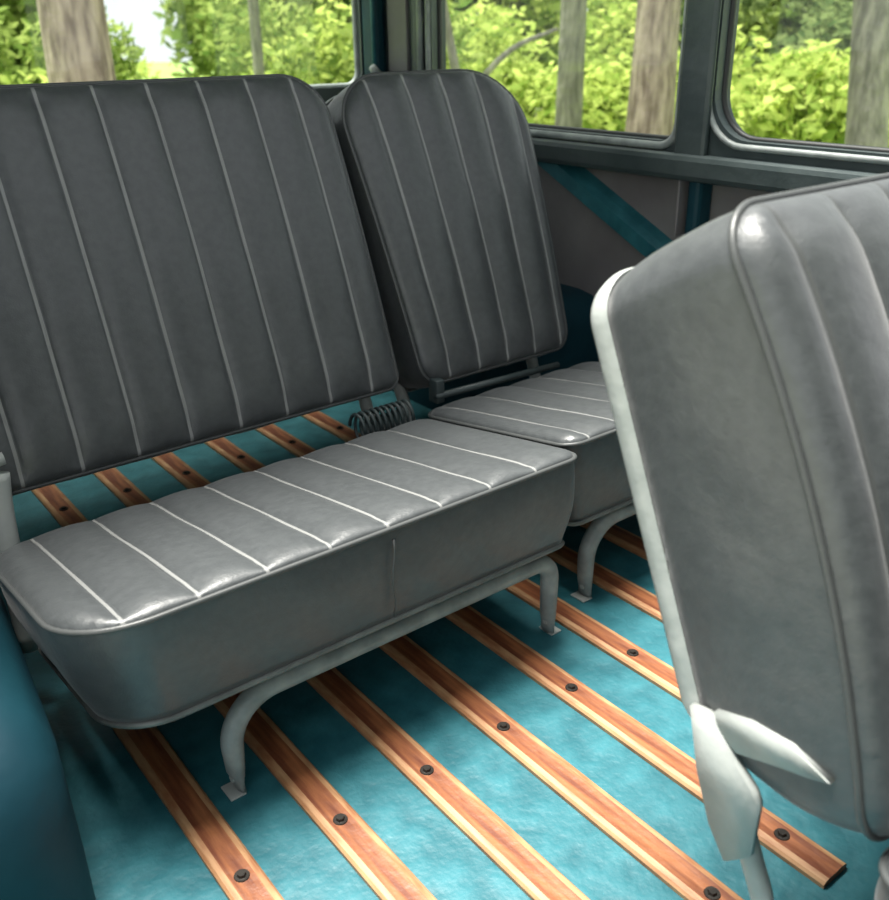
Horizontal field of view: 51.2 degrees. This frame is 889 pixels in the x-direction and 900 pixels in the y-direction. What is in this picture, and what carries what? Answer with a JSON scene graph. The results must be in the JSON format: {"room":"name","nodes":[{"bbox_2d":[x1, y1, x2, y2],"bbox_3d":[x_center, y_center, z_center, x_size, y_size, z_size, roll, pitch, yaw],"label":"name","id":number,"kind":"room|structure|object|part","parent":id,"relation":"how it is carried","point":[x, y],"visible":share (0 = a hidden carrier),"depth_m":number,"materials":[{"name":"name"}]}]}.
{"room":"vehicle interior","nodes":[
{"label":"vehicle interior","id":0,"kind":"room"},
{"bbox_2d":[314,0,364,101],"bbox_3d":[-1.042,-0.936,2.826,2.110,1.720,0.050,-18,30,-34],"label":"wall","id":1,"kind":"structure","parent":0,"point":[326,93],"depth_m":3.22,"materials":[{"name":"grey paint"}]},
{"bbox_2d":[310,0,358,87],"bbox_3d":[-0.996,-1.304,2.710,1.767,0.537,0.022,-18,30,-34],"label":"window","id":2,"kind":"structure","parent":1,"relation":"in","point":[354,11],"depth_m":3.23,"materials":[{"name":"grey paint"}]},
{"bbox_2d":[369,64,380,72],"bbox_3d":[-0.230,-1.302,3.200,0.066,0.054,0.034,-18,30,-34],"label":"handle","id":3,"kind":"object","parent":1,"relation":"attached to","point":[373,68],"visible":0.28,"depth_m":3.18,"materials":[{"name":"grey paint"}]},
{"bbox_2d":[0,391,888,899],"bbox_3d":[0.230,0.553,1.617,2.240,0.040,4.300,-18,30,-34],"label":"floor","id":4,"kind":"structure","parent":0,"point":[135,849],"depth_m":1.58,"materials":[{"name":"teal paint"}]},
{"bbox_2d":[0,594,95,899],"bbox_3d":[-0.936,0.342,1.637,0.418,0.360,1.300,-18,30,-34],"label":"housing","id":5,"kind":"object","parent":4,"relation":"on","point":[43,857],"visible":1,"depth_m":1.21,"materials":[{"name":"teal paint"}]},
{"bbox_2d":[112,726,283,899],"bbox_3d":[-0.713,0.426,1.861,0.063,0.018,2.425,-18,30,-34],"label":"floor slat","id":6,"kind":"object","parent":4,"relation":"on","point":[232,866],"visible":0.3,"depth_m":1.48,"materials":[{"name":"orange wood"}]},
{"bbox_2d":[31,484,436,899],"bbox_3d":[-0.577,0.381,1.957,0.063,0.018,2.425,-18,30,-34],"label":"floor slat","id":7,"kind":"object","parent":4,"relation":"on","point":[378,866],"visible":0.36,"depth_m":1.51,"materials":[{"name":"orange wood"}]},
{"bbox_2d":[0,74,576,801],"bbox_3d":[-0.433,-0.127,1.797,0.985,1.075,1.032,-18,30,-34],"label":"seat","id":8,"kind":"object","parent":4,"relation":"on","point":[185,262],"visible":1,"depth_m":1.75,"materials":[{"name":"grey leather"}]},
{"bbox_3d":[-0.782,0.203,1.681,0.045,0.338,0.105,-8,25,-16],"label":"hinge post","id":9,"kind":"part","parent":8,"relation":"part of","materials":[{"name":"grey metal"}]},
{"bbox_3d":[-0.612,-0.372,1.935,0.985,0.726,0.416,-18,30,-34],"label":"backrest","id":10,"kind":"part","parent":8,"relation":"part of","materials":[{"name":"grey leather"}]},
{"bbox_2d":[0,419,574,722],"bbox_3d":[-0.267,0.174,1.718,0.964,0.285,0.505,-18,30,-34],"label":"seat cushion","id":11,"kind":"object","parent":8,"relation":"on","point":[263,582],"depth_m":1.52,"materials":[{"name":"grey leather"}]},
{"bbox_3d":[-0.183,-0.028,2.324,0.031,0.456,0.175,-18,30,-34],"label":"support arm","id":12,"kind":"part","parent":8,"relation":"part of","materials":[{"name":"grey paint"}]},
{"bbox_3d":[-0.066,0.386,1.714,0.752,0.199,0.038,-18,30,-34],"label":"leg frame","id":13,"kind":"part","parent":8,"relation":"part of","materials":[{"name":"grey paint"}]},
{"bbox_2d":[93,468,589,899],"bbox_3d":[-0.441,0.335,2.054,0.063,0.018,2.425,-18,30,-34],"label":"floor slat","id":14,"kind":"object","parent":4,"relation":"on","point":[530,871],"visible":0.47,"depth_m":1.54,"materials":[{"name":"orange wood"}]},
{"bbox_2d":[151,452,743,899],"bbox_3d":[-0.305,0.290,2.150,0.063,0.018,2.425,-18,30,-34],"label":"floor slat","id":15,"kind":"object","parent":4,"relation":"on","point":[657,854],"visible":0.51,"depth_m":1.56,"materials":[{"name":"orange wood"}]},
{"bbox_2d":[255,424,681,701],"bbox_3d":[-0.034,0.200,2.343,0.063,0.018,2.425,-18,30,-34],"label":"floor slat","id":16,"kind":"object","parent":4,"relation":"on","point":[640,661],"visible":0.27,"depth_m":1.93,"materials":[{"name":"orange wood"}]},
{"bbox_2d":[325,69,635,602],"bbox_3d":[0.175,-0.347,2.275,0.583,1.070,0.966,-18,30,-34],"label":"seat","id":17,"kind":"object","parent":4,"relation":"on","point":[442,166],"visible":0.73,"depth_m":2.25,"materials":[{"name":"grey leather"}]},
{"bbox_3d":[-0.093,-0.050,2.391,0.036,0.439,0.176,-21,31,-38],"label":"support arm","id":18,"kind":"part","parent":17,"relation":"part of","materials":[{"name":"grey paint"}]},
{"bbox_3d":[0.018,-0.573,2.390,0.579,0.738,0.421,-18,30,-34],"label":"backrest","id":19,"kind":"part","parent":17,"relation":"part of","materials":[{"name":"grey leather"}]},
{"bbox_2d":[431,362,632,521],"bbox_3d":[0.321,-0.040,2.218,0.575,0.292,0.505,-18,30,-34],"label":"seat cushion","id":20,"kind":"object","parent":17,"relation":"on","point":[569,409],"depth_m":2.02,"materials":[{"name":"grey leather"}]},
{"bbox_3d":[0.259,-0.168,2.641,0.037,0.439,0.176,-16,28,-30],"label":"support arm","id":21,"kind":"part","parent":17,"relation":"part of","materials":[{"name":"grey paint"}]},
{"bbox_3d":[0.460,0.187,2.140,0.420,0.199,0.038,-18,30,-34],"label":"leg frame","id":22,"kind":"part","parent":17,"relation":"part of","materials":[{"name":"grey paint"}]},
{"bbox_2d":[301,411,662,622],"bbox_3d":[0.102,0.155,2.439,0.063,0.018,2.425,-18,30,-34],"label":"floor slat","id":23,"kind":"object","parent":4,"relation":"on","point":[613,583],"visible":0.17,"depth_m":2.13,"materials":[{"name":"orange wood"}]},
{"bbox_2d":[391,284,598,409],"bbox_3d":[0.084,-0.368,3.100,0.310,0.430,0.880,-18,30,-34],"label":"housing","id":24,"kind":"object","parent":4,"relation":"on","point":[579,347],"visible":0.07,"depth_m":2.79,"materials":[{"name":"teal paint"}]},
{"bbox_2d":[204,437,846,888],"bbox_3d":[-0.170,0.245,2.247,0.063,0.018,2.425,-18,30,-34],"label":"floor slat","id":25,"kind":"object","parent":4,"relation":"on","point":[780,838],"visible":0.49,"depth_m":1.67,"materials":[{"name":"orange wood"}]},
{"bbox_2d":[580,521,647,560],"bbox_3d":[0.549,0.269,2.172,0.063,0.018,1.415,-18,30,-34],"label":"floor slat","id":26,"kind":"object","parent":4,"relation":"on","point":[617,535],"visible":0.11,"depth_m":2.28,"materials":[{"name":"orange wood"}]},
{"bbox_2d":[591,173,888,899],"bbox_3d":[0.836,0.185,1.159,0.986,0.996,0.955,-18,30,-34],"label":"seat","id":27,"kind":"object","parent":4,"relation":"on","point":[744,361],"visible":1,"depth_m":0.96,"materials":[{"name":"grey leather"}]},
{"bbox_3d":[0.329,0.403,1.104,0.012,0.194,0.106,-18,30,-34],"label":"hinge plate","id":28,"kind":"part","parent":27,"relation":"part of","materials":[{"name":"grey paint"}]},
{"bbox_3d":[0.371,0.523,1.150,0.027,0.396,0.154,-18,30,-34],"label":"support arm","id":29,"kind":"part","parent":27,"relation":"part of","materials":[{"name":"grey paint"}]},
{"bbox_2d":[874,858,888,899],"bbox_3d":[0.958,0.431,1.062,0.926,0.263,0.508,-18,30,-34],"label":"seat cushion","id":30,"kind":"object","parent":27,"relation":"on","point":[882,888],"depth_m":0.97,"materials":[{"name":"grey plastic"}]},
{"bbox_2d":[384,0,888,173],"bbox_3d":[0.593,-1.144,2.261,0.060,0.920,2.750,-18,30,-34],"label":"window frame","id":31,"kind":"structure","parent":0,"point":[716,147],"depth_m":2.25,"materials":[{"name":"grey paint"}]},
{"bbox_2d":[361,0,385,74],"bbox_3d":[-0.240,-1.169,3.320,0.055,1.720,0.080,-18,30,-34],"label":"trim","id":32,"kind":"structure","parent":31,"relation":"attached to","point":[378,4],"depth_m":3.18,"materials":[{"name":"teal paint"}]},
{"bbox_2d":[370,0,376,65],"bbox_3d":[-0.245,-1.555,3.105,0.015,0.800,0.015,12,27,27],"label":"trim","id":33,"kind":"structure","parent":31,"relation":"attached to","point":[372,15],"depth_m":3.16,"materials":[{"name":"teal paint"}]},
{"bbox_2d":[387,0,409,71],"bbox_3d":[-0.154,-1.532,3.075,0.022,0.860,0.110,-18,30,-34],"label":"trim","id":34,"kind":"structure","parent":31,"relation":"attached to","point":[397,10],"depth_m":3.12,"materials":[{"name":"grey metal"}]},
{"bbox_2d":[416,0,423,69],"bbox_3d":[-0.082,-1.483,2.978,0.020,0.830,0.020,-7,25,-14],"label":"trim","id":35,"kind":"structure","parent":31,"relation":"attached to","point":[419,3],"depth_m":3.03,"materials":[{"name":"grey paint"}]},
{"bbox_2d":[424,0,686,149],"bbox_3d":[0.282,-1.234,2.632,0.056,0.660,1.065,-18,30,-34],"label":"window","id":36,"kind":"structure","parent":31,"relation":"in","point":[606,140],"depth_m":2.61,"materials":[{"name":"silver metal"}]},
{"bbox_2d":[674,180,688,234],"bbox_3d":[0.627,-0.635,2.421,0.065,0.140,0.007,-18,30,-34],"label":"trim","id":37,"kind":"structure","parent":31,"relation":"attached to","point":[683,186],"depth_m":2.41,"materials":[{"name":"black plastic"}]},
{"bbox_2d":[674,0,721,155],"bbox_3d":[0.614,-1.125,2.170,0.020,0.880,0.100,-18,30,-34],"label":"window pillar","id":38,"kind":"structure","parent":31,"relation":"attached to","point":[702,17],"depth_m":2.25,"materials":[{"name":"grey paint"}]},
{"bbox_2d":[532,137,881,192],"bbox_3d":[0.596,-0.740,2.406,0.085,0.065,2.700,-18,30,-34],"label":"trim","id":39,"kind":"structure","parent":31,"relation":"attached to","point":[774,177],"depth_m":2.32,"materials":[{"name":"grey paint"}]},
{"bbox_2d":[710,0,888,164],"bbox_3d":[0.988,-0.882,1.806,0.053,0.639,1.084,-18,30,-34],"label":"window","id":40,"kind":"structure","parent":31,"relation":"in","point":[737,146],"depth_m":2.18,"materials":[{"name":"silver metal"}]},
{"bbox_3d":[0.974,-0.877,1.795,0.016,0.639,1.084,-18,30,-34],"label":"trim","id":41,"kind":"part","parent":40,"relation":"part of","materials":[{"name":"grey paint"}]},
{"bbox_2d":[538,165,773,361],"bbox_3d":[0.624,-0.366,2.627,0.010,0.800,2.750,-18,30,-34],"label":"wall","id":42,"kind":"structure","parent":0,"point":[588,252],"depth_m":2.72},
{"bbox_2d":[537,162,672,257],"bbox_3d":[0.512,-0.628,2.612,0.045,0.426,0.768,-18,30,-34],"label":"trim","id":43,"kind":"structure","parent":42,"relation":"attached to","point":[646,238],"depth_m":2.63,"materials":[{"name":"teal paint"}]},
{"bbox_2d":[685,182,712,234],"bbox_3d":[0.661,-0.328,2.530,0.060,0.810,0.040,-18,30,-34],"label":"trim","id":44,"kind":"structure","parent":42,"relation":"attached to","point":[699,194],"depth_m":2.38,"materials":[{"name":"teal paint"}]},
{"label":"outside","id":45,"kind":"structure","parent":0,"visible":0},
{"bbox_2d":[2,61,213,78],"bbox_3d":[3.416,-9.924,26.324,120.000,0.236,120.000,-18,30,-34],"label":"ground","id":46,"kind":"structure","parent":45,"point":[166,70],"depth_m":54.82,"materials":[{"name":"green plant"}]},
{"bbox_2d":[0,68,47,84],"bbox_3d":[-4.041,-2.631,8.419,2.605,1.750,2.604,-4,24,-6],"label":"bush","id":47,"kind":"object","parent":46,"relation":"on","point":[8,79],"visible":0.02,"depth_m":8.61,"materials":[{"name":"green plant"}]},
{"bbox_2d":[0,0,111,84],"bbox_3d":[-7.705,-7.537,15.802,4.765,5.850,3.338,6,25,15],"label":"tree","id":48,"kind":"object","parent":46,"relation":"on","point":[27,7],"visible":0.19,"depth_m":15.46,"materials":[{"name":"green plant"}]},
{"bbox_2d":[0,6,145,84],"bbox_3d":[-4.394,-3.947,10.684,2.170,2.403,2.922,17,30,34],"label":"bush","id":49,"kind":"object","parent":46,"relation":"on","point":[35,46],"visible":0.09,"depth_m":10.32,"materials":[{"name":"green plant"}]},
{"bbox_2d":[36,0,115,82],"bbox_3d":[-2.105,-3.690,4.576,2.077,6.666,2.108,-18,30,-34],"label":"tree","id":50,"kind":"object","parent":46,"relation":"on","point":[75,37],"visible":0.18,"depth_m":5.04,"materials":[{"name":"brown plant"}]},
{"bbox_2d":[116,53,208,79],"bbox_3d":[-4.084,-4.876,13.608,2.645,1.877,2.777,-18,30,-34],"label":"bush","id":51,"kind":"object","parent":46,"relation":"on","point":[141,67],"visible":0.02,"depth_m":13.13,"materials":[{"name":"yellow plant"}]},
{"bbox_2d":[164,0,232,75],"bbox_3d":[-4.768,-10.387,22.513,4.021,5.746,3.277,-18,30,-34],"label":"tree","id":52,"kind":"object","parent":46,"relation":"on","point":[175,27],"visible":0.02,"depth_m":21.92,"materials":[{"name":"green plant"}]},
{"bbox_2d":[151,0,317,76],"bbox_3d":[-3.555,-8.771,18.845,4.401,4.919,4.175,-18,30,-34],"label":"tree","id":53,"kind":"object","parent":46,"relation":"on","point":[185,8],"visible":0.11,"depth_m":18.68,"materials":[{"name":"green plant"}]},
{"bbox_2d":[248,0,264,74],"bbox_3d":[-1.644,-5.050,7.237,1.718,6.952,2.037,-10,26,-20],"label":"tree","id":54,"kind":"object","parent":46,"relation":"on","point":[253,5],"visible":0.27,"depth_m":8.06,"materials":[{"name":"grey plant"}]},
{"bbox_2d":[192,0,352,75],"bbox_3d":[-1.853,-4.200,10.901,2.153,2.709,2.457,-3,24,-6],"label":"bush","id":55,"kind":"object","parent":46,"relation":"on","point":[278,24],"visible":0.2,"depth_m":10.33,"materials":[{"name":"green plant"}]},
{"bbox_2d":[240,0,354,84],"bbox_3d":[-1.065,-3.718,10.123,2.065,2.263,2.379,-18,30,-34],"label":"bush","id":56,"kind":"object","parent":46,"relation":"on","point":[324,34],"visible":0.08,"depth_m":9.40,"materials":[{"name":"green plant"}]},
{"bbox_2d":[238,0,476,67],"bbox_3d":[-1.572,-7.573,17.215,4.383,5.104,4.193,-18,30,-34],"label":"tree","id":57,"kind":"object","parent":46,"relation":"on","point":[315,3],"visible":0.02,"depth_m":16.19,"materials":[{"name":"green plant"}]},
{"bbox_2d":[266,0,484,83],"bbox_3d":[-0.230,-3.452,9.450,2.662,2.461,2.670,-18,30,-34],"label":"bush","id":58,"kind":"object","parent":46,"relation":"on","point":[458,29],"visible":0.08,"depth_m":9.12,"materials":[{"name":"green plant"}]},
{"bbox_2d":[448,0,539,74],"bbox_3d":[-0.114,-8.135,17.855,4.319,5.735,4.065,-4,24,-7],"label":"tree","id":59,"kind":"object","parent":46,"relation":"on","point":[506,3],"visible":0.02,"depth_m":17.43,"materials":[{"name":"green plant"}]},
{"bbox_2d":[445,0,557,75],"bbox_3d":[-0.432,-3.963,6.356,1.957,5.672,2.259,-18,30,-34],"label":"tree","id":60,"kind":"object","parent":46,"relation":"on","point":[450,43],"visible":0.42,"depth_m":6.83,"materials":[{"name":"grey plant"}]},
{"bbox_2d":[448,0,556,124],"bbox_3d":[0.535,-4.142,11.140,1.607,2.363,2.519,-9,25,-18],"label":"bush","id":61,"kind":"object","parent":46,"relation":"on","point":[498,38],"visible":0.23,"depth_m":10.85,"materials":[{"name":"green plant"}]},
{"bbox_2d":[458,0,597,109],"bbox_3d":[1.573,-8.369,17.368,3.986,5.553,4.438,-18,30,-34],"label":"tree","id":62,"kind":"object","parent":46,"relation":"on","point":[551,7],"visible":0.16,"depth_m":16.80,"materials":[{"name":"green plant"}]},
{"bbox_2d":[483,0,632,107],"bbox_3d":[2.850,-8.508,17.984,4.309,5.225,4.206,-18,30,-34],"label":"tree","id":63,"kind":"object","parent":46,"relation":"on","point":[544,26],"visible":0.02,"depth_m":17.83,"materials":[{"name":"green plant"}]},
{"bbox_2d":[504,39,631,130],"bbox_3d":[1.172,-3.529,10.383,2.634,1.997,2.700,6,25,14],"label":"bush","id":64,"kind":"object","parent":46,"relation":"on","point":[605,89],"visible":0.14,"depth_m":9.68,"materials":[{"name":"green plant"}]},
{"bbox_2d":[555,0,586,127],"bbox_3d":[0.776,-4.782,6.944,1.755,6.642,2.296,-18,30,-34],"label":"tree","id":65,"kind":"object","parent":46,"relation":"on","point":[572,33],"visible":0.38,"depth_m":7.72,"materials":[{"name":"grey plant"}]},
{"bbox_2d":[515,0,636,130],"bbox_3d":[1.814,-4.356,11.096,2.750,2.557,1.916,-18,30,-34],"label":"bush","id":66,"kind":"object","parent":46,"relation":"on","point":[598,4],"visible":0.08,"depth_m":11.06,"materials":[{"name":"green plant"}]},
{"bbox_2d":[549,0,752,131],"bbox_3d":[2.434,-4.073,10.881,2.656,2.536,1.868,10,26,22],"label":"bush","id":67,"kind":"object","parent":46,"relation":"on","point":[614,18],"visible":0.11,"depth_m":10.59,"materials":[{"name":"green plant"}]},
{"bbox_2d":[625,0,680,134],"bbox_3d":[1.250,-4.183,5.579,1.559,6.660,2.102,-18,30,-34],"label":"tree","id":68,"kind":"object","parent":46,"relation":"on","point":[652,89],"visible":0.36,"depth_m":6.24,"materials":[{"name":"brown plant"}]},
{"bbox_2d":[587,0,803,83],"bbox_3d":[4.003,-8.073,16.995,4.336,6.467,3.933,-18,30,-34],"label":"tree","id":69,"kind":"object","parent":46,"relation":"on","point":[774,19],"visible":0.05,"depth_m":16.64,"materials":[{"name":"green plant"}]},
{"bbox_2d":[606,20,849,141],"bbox_3d":[2.905,-3.314,9.493,2.652,2.068,2.300,10,26,23],"label":"bush","id":70,"kind":"object","parent":46,"relation":"on","point":[819,57],"visible":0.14,"depth_m":8.46,"materials":[{"name":"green plant"}]},
{"bbox_2d":[733,0,852,119],"bbox_3d":[6.374,-7.575,17.772,3.415,3.962,3.954,-9,25,-17],"label":"tree","id":71,"kind":"object","parent":46,"relation":"on","point":[810,6],"visible":0.05,"depth_m":16.49,"materials":[{"name":"green plant"}]},
{"bbox_2d":[737,0,852,127],"bbox_3d":[4.112,-4.106,10.660,2.418,3.050,2.723,-18,30,-34],"label":"bush","id":72,"kind":"object","parent":46,"relation":"on","point":[832,30],"visible":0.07,"depth_m":9.84,"materials":[{"name":"green plant"}]},
{"bbox_2d":[730,64,888,147],"bbox_3d":[3.979,-2.732,8.703,3.118,1.745,1.932,-3,24,-6],"label":"bush","id":73,"kind":"object","parent":46,"relation":"on","point":[776,117],"visible":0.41,"depth_m":8.23,"materials":[{"name":"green plant"}]},
{"bbox_2d":[844,0,888,147],"bbox_3d":[2.587,-4.333,5.732,1.985,6.828,2.176,-18,30,-34],"label":"tree","id":74,"kind":"object","parent":46,"relation":"on","point":[867,115],"visible":0.36,"depth_m":6.06,"materials":[{"name":"grey plant"}]}
]}

